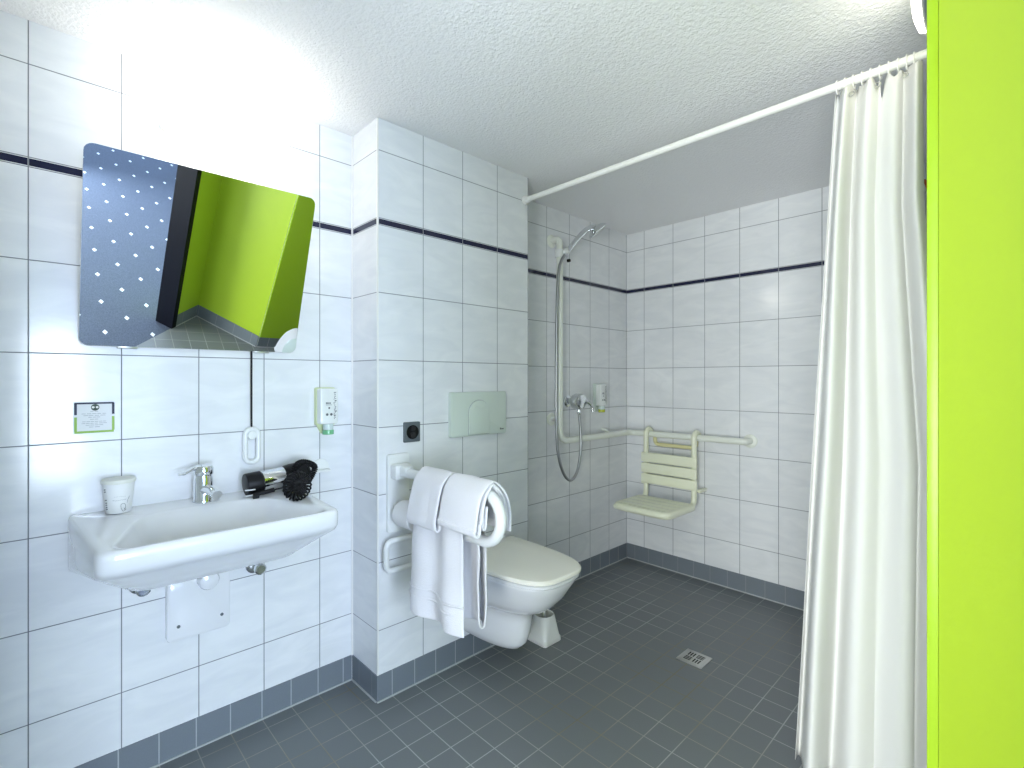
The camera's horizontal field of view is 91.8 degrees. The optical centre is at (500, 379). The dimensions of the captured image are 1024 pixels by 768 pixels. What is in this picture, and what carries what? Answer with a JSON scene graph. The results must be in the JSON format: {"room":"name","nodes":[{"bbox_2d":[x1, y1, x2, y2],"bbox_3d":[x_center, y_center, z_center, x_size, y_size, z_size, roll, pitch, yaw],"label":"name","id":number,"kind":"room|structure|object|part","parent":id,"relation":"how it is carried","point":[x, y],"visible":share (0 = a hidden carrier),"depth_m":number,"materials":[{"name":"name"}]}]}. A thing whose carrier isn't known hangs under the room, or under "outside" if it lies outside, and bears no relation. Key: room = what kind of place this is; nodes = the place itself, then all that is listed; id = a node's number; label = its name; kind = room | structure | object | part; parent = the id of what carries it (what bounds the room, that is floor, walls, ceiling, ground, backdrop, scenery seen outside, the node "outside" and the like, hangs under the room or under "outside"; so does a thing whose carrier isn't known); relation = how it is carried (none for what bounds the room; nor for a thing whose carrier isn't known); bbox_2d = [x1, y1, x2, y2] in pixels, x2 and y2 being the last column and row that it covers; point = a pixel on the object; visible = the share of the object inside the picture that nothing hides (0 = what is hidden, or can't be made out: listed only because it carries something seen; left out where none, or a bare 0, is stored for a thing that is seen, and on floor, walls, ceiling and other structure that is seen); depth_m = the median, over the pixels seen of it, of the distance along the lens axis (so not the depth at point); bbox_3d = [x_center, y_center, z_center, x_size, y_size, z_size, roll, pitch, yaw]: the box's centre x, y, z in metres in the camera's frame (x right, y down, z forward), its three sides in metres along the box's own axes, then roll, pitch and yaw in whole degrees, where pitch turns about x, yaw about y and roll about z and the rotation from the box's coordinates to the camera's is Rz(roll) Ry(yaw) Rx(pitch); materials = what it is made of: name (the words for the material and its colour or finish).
{"room":"accessible bathroom","nodes":[
{"label":"accessible bathroom","id":0,"kind":"room"},
{"bbox_2d":[0,10,626,767],"bbox_3d":[-0.279,0.112,2.332,3.188,2.154,0.100,0,0,-43],"label":"wall","id":1,"kind":"structure","parent":0,"point":[89,670],"depth_m":1.54,"materials":[{"name":"tile"}]},
{"bbox_2d":[73,401,114,433],"bbox_3d":[-1.168,0.110,1.426,0.093,0.090,0.003,0,0,-43],"label":"card","id":2,"kind":"object","parent":1,"relation":"attached to","point":[88,417],"visible":1,"depth_m":1.42,"materials":[{"name":"white paper"}]},
{"bbox_2d":[83,411,106,426],"bbox_3d":[-1.168,0.114,1.424,0.056,0.046,0.001,0,0,-43],"label":"print","id":3,"kind":"object","parent":2,"relation":"on","point":[90,418],"depth_m":1.43,"materials":[{"name":"grey paper"}]},
{"bbox_2d":[129,590,150,596],"bbox_3d":[-1.067,0.607,1.474,0.060,0.080,0.070,0,0,-43],"label":"angle valve","id":4,"kind":"object","parent":1,"relation":"attached to","point":[145,592],"visible":0.16,"depth_m":1.45,"materials":[{"name":"silver metal"}]},
{"bbox_2d":[79,143,314,464],"bbox_3d":[-0.906,-0.156,1.529,0.596,0.896,0.210,0,0,-43],"label":"mirror","id":5,"kind":"object","parent":1,"relation":"attached to","point":[173,255],"visible":1,"depth_m":1.48,"materials":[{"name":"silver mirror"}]},
{"bbox_3d":[-0.900,-0.350,1.523,0.596,0.508,0.195,0,0,-43],"label":"glass","id":6,"kind":"part","parent":5,"relation":"part of","materials":[{"name":"white mirror"}]},
{"bbox_3d":[-0.854,0.035,1.699,0.006,0.292,0.006,0,0,-43],"label":"tilt rod","id":7,"kind":"part","parent":5,"relation":"part of","materials":[{"name":"black"}]},
{"bbox_2d":[165,571,229,642],"bbox_3d":[-0.958,0.691,1.580,0.176,0.248,0.064,0,0,-43],"label":"cover plate","id":8,"kind":"object","parent":1,"relation":"attached to","point":[194,607],"visible":0.74,"depth_m":1.57,"materials":[{"name":"white plastic"}]},
{"bbox_2d":[68,488,337,590],"bbox_3d":[-0.827,0.471,1.429,0.618,0.180,0.462,0,0,-43],"label":"washbasin","id":9,"kind":"object","parent":1,"relation":"attached to","point":[156,545],"visible":0.98,"depth_m":1.33,"materials":[{"name":"white ceramic"}]},
{"bbox_2d":[100,476,136,513],"bbox_3d":[-1.102,0.333,1.429,0.083,0.096,0.083,0,0,-43],"label":"paper cup","id":10,"kind":"object","parent":9,"relation":"on","point":[118,491],"visible":1,"depth_m":1.40,"materials":[{"name":"white"}]},
{"bbox_3d":[-1.102,0.291,1.429,0.083,0.012,0.083,0,0,-43],"label":"lid","id":11,"kind":"part","parent":10,"relation":"part of","materials":[{"name":"white plastic"}]},
{"bbox_2d":[177,464,221,502],"bbox_3d":[-0.917,0.323,1.509,0.100,0.116,0.144,0,0,-43],"label":"faucet","id":12,"kind":"object","parent":9,"relation":"on","point":[204,491],"visible":1,"depth_m":1.53,"materials":[{"name":"silver metal"}]},
{"bbox_3d":[-0.947,0.282,1.539,0.098,0.033,0.056,0,0,-43],"label":"lever","id":13,"kind":"part","parent":12,"relation":"part of","materials":[{"name":"silver metal"}]},
{"bbox_3d":[-0.887,0.344,1.518,0.113,0.037,0.037,0,0,39],"label":"spout","id":14,"kind":"part","parent":12,"relation":"part of","materials":[{"name":"silver metal"}]},
{"bbox_2d":[242,459,317,501],"bbox_3d":[-0.696,0.335,1.644,0.257,0.109,0.237,0,0,-43],"label":"hair dryer","id":15,"kind":"object","parent":9,"relation":"on","point":[295,476],"visible":1,"depth_m":1.62,"materials":[{"name":"black plastic"}]},
{"bbox_3d":[-0.650,0.341,1.585,0.073,0.085,0.112,0,0,17],"label":"coiled cord","id":16,"kind":"part","parent":15,"relation":"part of","materials":[{"name":"black plastic"}]},
{"bbox_2d":[74,655,351,767],"bbox_3d":[-0.958,1.141,1.618,1.020,0.096,0.009,0,0,-43],"label":"baseboard","id":17,"kind":"structure","parent":1,"relation":"attached to","point":[158,749],"depth_m":1.65,"materials":[{"name":"tile"}]},
{"bbox_2d":[245,563,266,574],"bbox_3d":[-0.831,0.631,1.696,0.060,0.080,0.070,0,0,-43],"label":"angle valve","id":18,"kind":"object","parent":1,"relation":"attached to","point":[259,569],"visible":0.49,"depth_m":1.68,"materials":[{"name":"silver metal"}]},
{"bbox_3d":[-0.814,0.641,1.678,0.038,0.038,0.020,0,0,-43],"label":"knob","id":19,"kind":"part","parent":18,"relation":"part of","materials":[{"name":"silver metal"}]},
{"bbox_2d":[311,459,330,472],"bbox_3d":[-0.674,0.325,1.867,0.068,0.048,0.034,0,0,-43],"label":"hanger","id":20,"kind":"object","parent":1,"relation":"attached to","point":[323,466],"visible":0.73,"depth_m":1.87,"materials":[{"name":"white plastic"}]},
{"bbox_3d":[-0.684,0.323,1.878,0.068,0.043,0.006,0,0,-43],"label":"plate","id":21,"kind":"part","parent":20,"relation":"part of","materials":[{"name":"white plastic"}]},
{"bbox_2d":[314,387,337,434],"bbox_3d":[-0.656,0.119,1.868,0.072,0.176,0.058,0,0,-43],"label":"soap dispenser","id":22,"kind":"object","parent":1,"relation":"attached to","point":[325,398],"visible":1,"depth_m":1.85,"materials":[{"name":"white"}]},
{"bbox_2d":[317,388,337,423],"bbox_3d":[-0.650,0.101,1.861,0.068,0.133,0.032,0,0,-43],"label":"bottle","id":23,"kind":"object","parent":22,"relation":"on","point":[327,398],"depth_m":1.85,"materials":[{"name":"white plastic"}]},
{"bbox_2d":[351,136,352,654],"bbox_3d":[-0.590,0.112,1.967,0.005,2.154,0.005,0,0,-43],"label":"trim","id":24,"kind":"structure","parent":1,"relation":"attached to","point":[351,136],"depth_m":1.97,"materials":[{"name":"white tile"}]},
{"bbox_2d":[564,393,593,413],"bbox_3d":[0.445,0.140,2.844,0.111,0.118,0.145,0,0,-43],"label":"shower mixer","id":25,"kind":"object","parent":1,"relation":"attached to","point":[577,401],"visible":1,"depth_m":2.81,"materials":[{"name":"silver metal"}]},
{"bbox_3d":[0.494,0.149,2.826,0.070,0.072,0.040,0,0,9],"label":"lever","id":26,"kind":"part","parent":25,"relation":"part of","materials":[{"name":"silver metal"}]},
{"bbox_2d":[593,384,606,411],"bbox_3d":[0.614,0.115,3.062,0.072,0.176,0.058,0,0,-43],"label":"soap dispenser","id":27,"kind":"object","parent":1,"relation":"attached to","point":[599,390],"visible":1,"depth_m":3.04,"materials":[{"name":"white plastic"}]},
{"bbox_2d":[596,384,606,405],"bbox_3d":[0.621,0.097,3.056,0.068,0.133,0.032,0,0,-43],"label":"bottle","id":28,"kind":"object","parent":27,"relation":"on","point":[601,389],"depth_m":3.04,"materials":[{"name":"white plastic"}]},
{"bbox_2d":[575,543,626,580],"bbox_3d":[0.424,1.141,2.918,1.161,0.096,0.009,0,0,-43],"label":"baseboard","id":29,"kind":"structure","parent":1,"relation":"attached to","point":[595,563],"depth_m":3.12,"materials":[{"name":"tile"}]},
{"bbox_2d":[0,0,926,234],"bbox_3d":[0.513,-0.995,1.498,3.200,0.060,2.400,0,0,-43],"label":"ceiling","id":30,"kind":"structure","parent":0,"point":[550,93],"depth_m":1.56,"materials":[{"name":"white paint"}]},
{"bbox_2d":[156,558,803,767],"bbox_3d":[0.458,1.229,1.557,3.200,0.080,2.240,0,0,-43],"label":"floor","id":31,"kind":"structure","parent":0,"point":[614,691],"depth_m":1.82,"materials":[{"name":"tile"}]},
{"bbox_2d":[353,118,527,674],"bbox_3d":[-0.230,0.112,2.174,0.803,2.154,0.198,0,0,-43],"label":"wall box","id":32,"kind":"object","parent":31,"relation":"on","point":[453,223],"visible":0.71,"depth_m":1.97,"materials":[{"name":"tile"}]},
{"bbox_2d":[351,655,376,702],"bbox_3d":[-0.525,1.141,1.896,0.009,0.096,0.198,0,0,-43],"label":"baseboard","id":33,"kind":"structure","parent":32,"relation":"attached to","point":[363,677],"depth_m":1.89,"materials":[{"name":"tile"}]},
{"bbox_2d":[377,117,378,675],"bbox_3d":[-0.454,0.064,1.828,0.007,2.058,0.007,0,0,-43],"label":"trim","id":34,"kind":"structure","parent":32,"relation":"attached to","point":[377,117],"depth_m":1.82,"materials":[{"name":"white"}]},
{"bbox_2d":[383,533,411,573],"bbox_3d":[-0.362,0.650,1.880,0.202,0.150,0.048,0,0,-43],"label":"holder","id":35,"kind":"object","parent":32,"relation":"attached to","point":[391,541],"visible":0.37,"depth_m":1.82,"materials":[{"name":"white plastic"}]},
{"bbox_2d":[403,421,419,442],"bbox_3d":[-0.342,0.204,1.918,0.072,0.078,0.020,0,0,-43],"label":"wall socket","id":36,"kind":"object","parent":32,"relation":"attached to","point":[411,430],"visible":1,"depth_m":1.91,"materials":[{"name":"grey plastic"}]},
{"bbox_2d":[377,634,494,702],"bbox_3d":[-0.159,1.141,2.098,0.811,0.096,0.009,0,0,-43],"label":"baseboard","id":37,"kind":"structure","parent":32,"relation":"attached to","point":[390,683],"depth_m":1.97,"materials":[{"name":"tile"}]},
{"bbox_2d":[386,452,506,547],"bbox_3d":[-0.191,0.427,1.665,0.093,0.293,0.595,0,0,-43],"label":"grab bar","id":38,"kind":"object","parent":32,"relation":"attached to","point":[399,470],"visible":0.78,"depth_m":1.83,"materials":[{"name":"white plastic"}]},
{"bbox_3d":[-0.390,0.427,1.877,0.093,0.293,0.014,0,0,-43],"label":"wall plate","id":39,"kind":"part","parent":38,"relation":"part of","materials":[{"name":"white plastic"}]},
{"bbox_2d":[392,500,411,530],"bbox_3d":[-0.330,0.497,1.811,0.097,0.097,0.098,0,0,-43],"label":"toilet roll","id":40,"kind":"object","parent":38,"relation":"on","point":[399,514],"visible":0.41,"depth_m":1.78,"materials":[{"name":"white paper"}]},
{"bbox_2d":[407,466,456,532],"bbox_3d":[-0.210,0.395,1.674,0.156,0.183,0.174,0,0,-43],"label":"hand towel","id":41,"kind":"object","parent":38,"relation":"hanging from","point":[427,486],"visible":0.71,"depth_m":1.63,"materials":[{"name":"white fabric"}]},
{"bbox_2d":[409,524,486,636],"bbox_3d":[-0.172,0.550,1.634,0.161,0.474,0.291,0,0,-43],"label":"bath towel","id":42,"kind":"object","parent":38,"relation":"hanging from","point":[448,582],"visible":0.52,"depth_m":1.60,"materials":[{"name":"white fabric"}]},
{"bbox_3d":[-0.125,0.550,1.634,0.094,0.474,0.210,0,0,-43],"label":"panel","id":43,"kind":"part","parent":42,"relation":"part of","materials":[{"name":"white fabric"}]},
{"bbox_2d":[436,473,510,538],"bbox_3d":[-0.087,0.386,1.542,0.156,0.164,0.194,0,0,-43],"label":"hand towel","id":44,"kind":"object","parent":38,"relation":"hanging from","point":[464,508],"visible":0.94,"depth_m":1.50,"materials":[{"name":"white fabric"}]},
{"bbox_2d":[448,391,505,437],"bbox_3d":[-0.094,0.148,2.148,0.315,0.188,0.025,0,0,-43],"label":"flush plate","id":45,"kind":"object","parent":32,"relation":"attached to","point":[469,413],"visible":1,"depth_m":2.12,"materials":[{"name":"white plastic"}]},
{"bbox_2d":[465,536,580,648],"bbox_3d":[0.067,0.893,1.973,0.360,0.380,0.500,0,0,-43],"label":"toilet","id":46,"kind":"object","parent":32,"relation":"attached to","point":[524,578],"visible":0.78,"depth_m":1.88,"materials":[{"name":"white ceramic"}]},
{"bbox_3d":[0.063,0.913,1.977,0.344,0.340,0.490,0,0,-43],"label":"bowl","id":47,"kind":"part","parent":46,"relation":"part of","materials":[{"name":"white ceramic"}]},
{"bbox_3d":[0.083,0.734,1.955,0.356,0.013,0.445,0,0,-43],"label":"seat","id":48,"kind":"part","parent":46,"relation":"part of","materials":[{"name":"white plastic"}]},
{"bbox_3d":[0.079,0.714,1.960,0.360,0.022,0.467,0,0,-43],"label":"lid","id":49,"kind":"part","parent":46,"relation":"part of","materials":[{"name":"white plastic"}]},
{"bbox_2d":[522,49,926,204],"bbox_3d":[0.638,-0.851,1.803,0.042,0.042,1.529,0,0,-43],"label":"curtain rod","id":50,"kind":"object","parent":32,"relation":"attached to","point":[921,55],"visible":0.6,"depth_m":1.63,"materials":[{"name":"white metal"}]},
{"bbox_2d":[835,80,839,94],"bbox_3d":[0.978,-0.847,1.441,0.037,0.041,0.004,0,0,-43],"label":"curtain ring","id":51,"kind":"object","parent":50,"relation":"hanging from","point":[838,92],"visible":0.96,"depth_m":1.43,"materials":[{"name":"white plastic"}]},
{"bbox_2d":[852,74,855,88],"bbox_3d":[1.006,-0.847,1.412,0.037,0.041,0.004,0,0,-43],"label":"curtain ring","id":52,"kind":"object","parent":50,"relation":"hanging from","point":[853,85],"visible":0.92,"depth_m":1.40,"materials":[{"name":"white plastic"}]},
{"bbox_2d":[860,71,864,85],"bbox_3d":[1.020,-0.847,1.398,0.037,0.041,0.004,0,0,-43],"label":"curtain ring","id":53,"kind":"object","parent":50,"relation":"hanging from","point":[862,82],"visible":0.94,"depth_m":1.39,"materials":[{"name":"white plastic"}]},
{"bbox_2d":[878,64,881,79],"bbox_3d":[1.047,-0.847,1.368,0.037,0.041,0.004,0,0,-43],"label":"curtain ring","id":54,"kind":"object","parent":50,"relation":"hanging from","point":[879,76],"visible":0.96,"depth_m":1.36,"materials":[{"name":"white plastic"}]},
{"bbox_2d":[896,57,900,72],"bbox_3d":[1.074,-0.847,1.339,0.037,0.041,0.004,0,0,-43],"label":"curtain ring","id":55,"kind":"object","parent":50,"relation":"hanging from","point":[898,58],"visible":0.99,"depth_m":1.33,"materials":[{"name":"white plastic"}]},
{"bbox_2d":[905,54,908,70],"bbox_3d":[1.087,-0.847,1.326,0.037,0.041,0.004,0,0,-43],"label":"curtain ring","id":56,"kind":"object","parent":50,"relation":"hanging from","point":[906,66],"visible":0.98,"depth_m":1.32,"materials":[{"name":"white plastic"}]},
{"bbox_2d":[795,60,926,767],"bbox_3d":[1.011,0.171,1.386,0.104,2.005,0.354,0,0,-43],"label":"shower curtain","id":57,"kind":"object","parent":56,"relation":"hanging from","point":[862,703],"visible":0.91,"depth_m":1.37,"materials":[{"name":"white fabric"}]},
{"bbox_2d":[528,609,560,647],"bbox_3d":[0.197,1.128,2.265,0.116,0.120,0.116,0,0,-43],"label":"brush holder","id":58,"kind":"object","parent":31,"relation":"on","point":[544,632],"visible":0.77,"depth_m":2.23,"materials":[{"name":"white plastic"}]},
{"bbox_2d":[676,648,711,668],"bbox_3d":[0.823,1.187,2.110,0.110,0.004,0.110,0,0,-43],"label":"floor drain","id":59,"kind":"object","parent":31,"relation":"on","point":[689,656],"visible":1,"depth_m":2.10,"materials":[{"name":"silver metal"}]},
{"bbox_2d":[522,195,530,204],"bbox_3d":[0.125,-0.851,2.349,0.042,0.042,0.031,0,0,-43],"label":"rod bracket","id":60,"kind":"object","parent":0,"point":[525,199],"depth_m":2.34,"materials":[{"name":"white metal"}]},
{"bbox_2d":[627,162,926,590],"bbox_3d":[1.497,0.112,2.697,0.100,2.154,2.000,0,0,-43],"label":"wall","id":61,"kind":"structure","parent":0,"point":[724,308],"depth_m":2.82,"materials":[{"name":"tile"}]},
{"bbox_2d":[547,235,757,447],"bbox_3d":[0.839,-0.217,2.970,1.152,1.192,0.517,0,0,2],"label":"grab rail","id":62,"kind":"object","parent":61,"relation":"attached to","point":[750,441],"visible":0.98,"depth_m":2.75,"materials":[{"name":"white plastic"}]},
{"bbox_2d":[555,223,606,481],"bbox_3d":[0.438,-0.161,2.789,0.339,1.460,0.121,0,0,-18],"label":"shower","id":63,"kind":"object","parent":62,"relation":"attached to","point":[594,229],"visible":0.99,"depth_m":2.72,"materials":[{"name":"silver metal"}]},
{"bbox_3d":[0.460,-0.776,2.780,0.254,0.208,0.039,0,0,-28],"label":"handle","id":64,"kind":"part","parent":63,"relation":"part of","materials":[{"name":"silver metal"}]},
{"bbox_2d":[613,426,706,519],"bbox_3d":[0.922,0.527,2.909,0.444,0.458,0.385,0,0,-43],"label":"chair","id":65,"kind":"object","parent":62,"relation":"hanging from","point":[643,504],"visible":0.97,"depth_m":2.91,"materials":[{"name":"beige plastic"}]},
{"bbox_2d":[627,543,804,610],"bbox_3d":[1.433,1.141,2.686,0.009,0.096,1.728,0,0,-43],"label":"baseboard","id":66,"kind":"structure","parent":61,"relation":"attached to","point":[774,592],"depth_m":2.86,"materials":[{"name":"tile"}]},
{"bbox_2d":[924,179,926,191],"bbox_3d":[1.870,-0.653,2.198,0.038,0.463,0.050,0,0,-43],"label":"pull cord","id":67,"kind":"object","parent":61,"relation":"hanging from","point":[925,180],"visible":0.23,"depth_m":2.18,"materials":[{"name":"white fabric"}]},
{"bbox_2d":[939,0,1023,767],"bbox_3d":[0.842,0.112,0.645,0.090,2.154,0.522,0,0,1],"label":"wall","id":68,"kind":"structure","parent":0,"point":[981,42],"depth_m":0.83,"materials":[{"name":"green paint"}]},
{"bbox_3d":[1.483,0.112,1.484,1.786,2.154,0.092,0,0,-43],"label":"wall","id":69,"kind":"structure","parent":0,"visible":0},
{"bbox_2d":[927,0,938,767],"bbox_3d":[0.962,0.064,1.070,0.454,2.056,0.016,0,0,-43],"label":"door frame","id":70,"kind":"structure","parent":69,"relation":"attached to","point":[932,5],"depth_m":0.92,"materials":[{"name":"green paint"}]},
{"bbox_2d":[911,0,926,33],"bbox_3d":[0.985,-0.883,1.142,0.156,0.156,0.056,0,0,-43],"label":"ceiling lamp","id":71,"kind":"object","parent":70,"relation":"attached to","point":[919,7],"visible":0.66,"depth_m":1.12,"materials":[{"name":"grey plastic"}]}
]}

